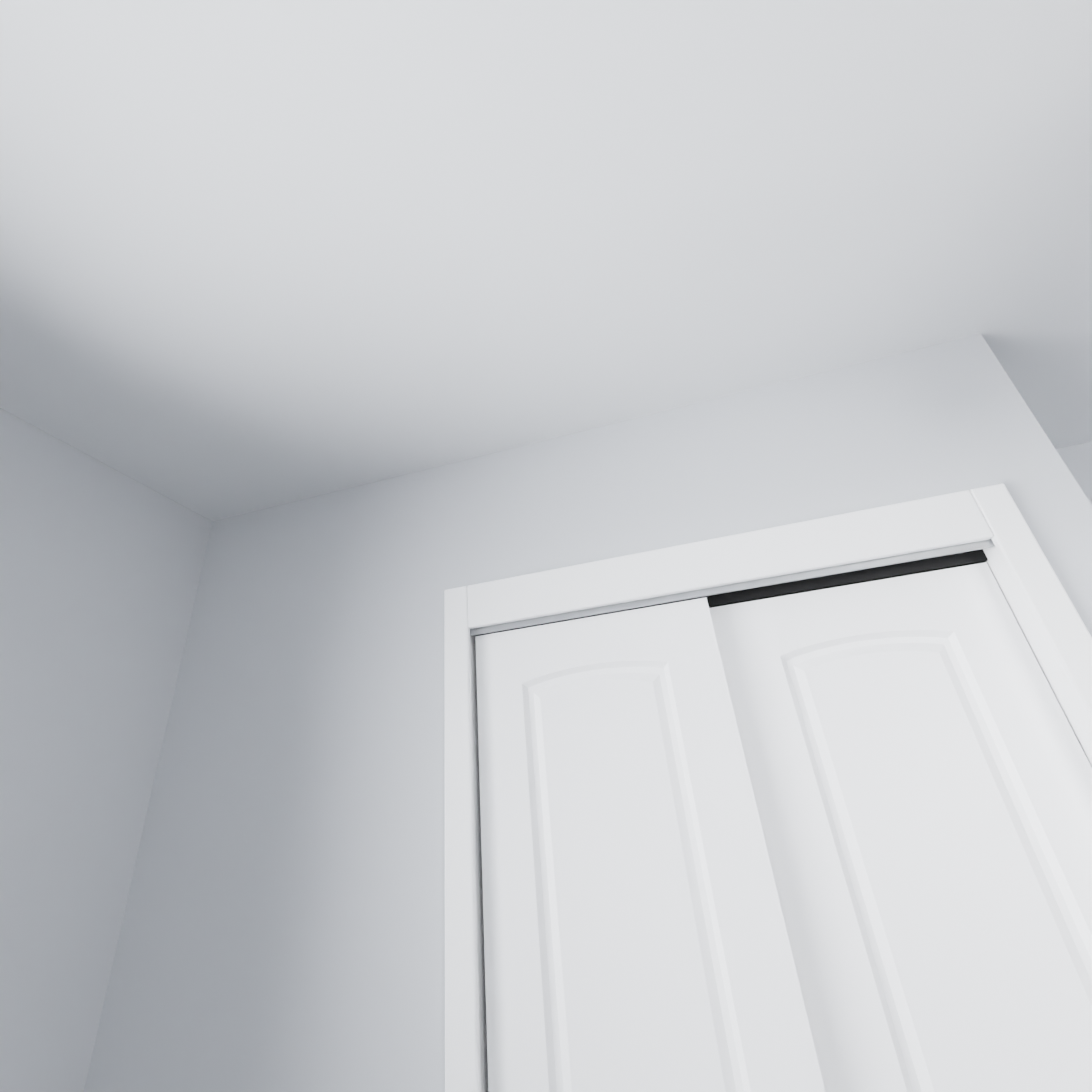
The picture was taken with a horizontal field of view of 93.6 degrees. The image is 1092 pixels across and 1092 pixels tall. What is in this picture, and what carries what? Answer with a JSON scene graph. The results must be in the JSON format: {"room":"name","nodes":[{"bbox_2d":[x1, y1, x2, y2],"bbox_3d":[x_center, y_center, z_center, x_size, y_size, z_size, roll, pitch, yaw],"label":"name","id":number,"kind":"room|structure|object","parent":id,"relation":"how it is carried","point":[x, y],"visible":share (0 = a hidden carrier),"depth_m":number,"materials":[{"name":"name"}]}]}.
{"room":"bedroom","nodes":[
{"label":"bedroom","id":0,"kind":"room"},
{"bbox_2d":[0,408,212,1091],"bbox_3d":[-1.263,0.690,0.445,0.120,2.440,3.281,-11,-27,12],"label":"wall","id":1,"kind":"structure","parent":0,"point":[101,564],"depth_m":1.19,"materials":[{"name":"grey paint"}]},
{"bbox_2d":[0,0,1091,520],"bbox_3d":[3.178,-0.546,1.714,8.620,0.100,7.090,-11,-27,12],"label":"ceiling","id":2,"kind":"structure","parent":0,"point":[258,254],"depth_m":0.90,"materials":[{"name":"white paint"}]},
{"bbox_2d":[84,334,1091,1091],"bbox_3d":[0.098,0.814,0.971,2.235,2.440,0.100,-11,-27,12],"label":"wall","id":3,"kind":"structure","parent":0,"point":[282,929],"depth_m":1.23,"materials":[{"name":"grey paint"}]},
{"bbox_2d":[444,586,480,1091],"bbox_3d":[-0.141,1.020,0.881,0.064,2.035,0.018,-11,-27,12],"label":"trim","id":4,"kind":"structure","parent":3,"relation":"attached to","point":[462,1053],"depth_m":1.05,"materials":[{"name":"white paint"}]},
{"bbox_2d":[470,635,487,1091],"bbox_3d":[-0.105,1.090,0.905,0.015,1.925,0.108,-11,-27,12],"label":"door frame","id":5,"kind":"structure","parent":3,"relation":"attached to","point":[481,984],"depth_m":1.07,"materials":[{"name":"white paint"}]},
{"bbox_2d":[475,597,824,1091],"bbox_3d":[0.183,1.027,0.826,0.565,1.897,0.041,-11,-27,12],"label":"closet door","id":6,"kind":"structure","parent":3,"relation":"in","point":[636,938],"depth_m":1.00,"materials":[{"name":"white paint"}]},
{"bbox_2d":[467,490,992,628],"bbox_3d":[0.354,0.044,1.182,1.144,0.113,0.018,-11,-27,12],"label":"trim","id":7,"kind":"structure","parent":3,"relation":"attached to","point":[939,521],"depth_m":1.16,"materials":[{"name":"white paint"}]},
{"bbox_2d":[476,549,987,635],"bbox_3d":[0.381,0.137,1.224,1.160,0.028,0.039,-11,-27,12],"label":"track rail","id":8,"kind":"object","parent":3,"relation":"attached to","point":[872,574],"visible":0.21,"depth_m":1.15,"materials":[{"name":"black metal"}]},
{"bbox_2d":[470,539,994,635],"bbox_3d":[0.364,0.105,1.169,1.160,0.016,0.007,-11,-27,12],"label":"closet track lip","id":9,"kind":"object","parent":3,"relation":"attached to","point":[927,554],"visible":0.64,"depth_m":1.15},
{"bbox_2d":[709,562,1091,1091],"bbox_3d":[0.732,0.942,0.748,0.600,1.884,0.041,-11,-27,12],"label":"closet door","id":10,"kind":"structure","parent":3,"relation":"in","point":[919,767],"depth_m":0.94,"materials":[{"name":"white paint"}]},
{"bbox_2d":[970,483,1091,727],"bbox_3d":[1.019,0.786,0.639,0.064,2.035,0.018,-11,-27,12],"label":"trim","id":11,"kind":"structure","parent":3,"relation":"attached to","point":[1065,633],"depth_m":0.98,"materials":[{"name":"white paint"}]},
{"bbox_2d":[983,547,1091,766],"bbox_3d":[1.023,0.863,0.670,0.015,1.925,0.108,-11,-27,12],"label":"door frame","id":12,"kind":"structure","parent":3,"relation":"attached to","point":[1061,689],"depth_m":0.98,"materials":[{"name":"white paint"}]},
{"bbox_2d":[1056,442,1091,504],"bbox_3d":[1.594,0.838,1.320,4.960,2.440,0.120,-11,-27,12],"label":"wall","id":13,"kind":"structure","parent":0,"point":[1077,459],"depth_m":1.71,"materials":[{"name":"grey paint"}]}
]}

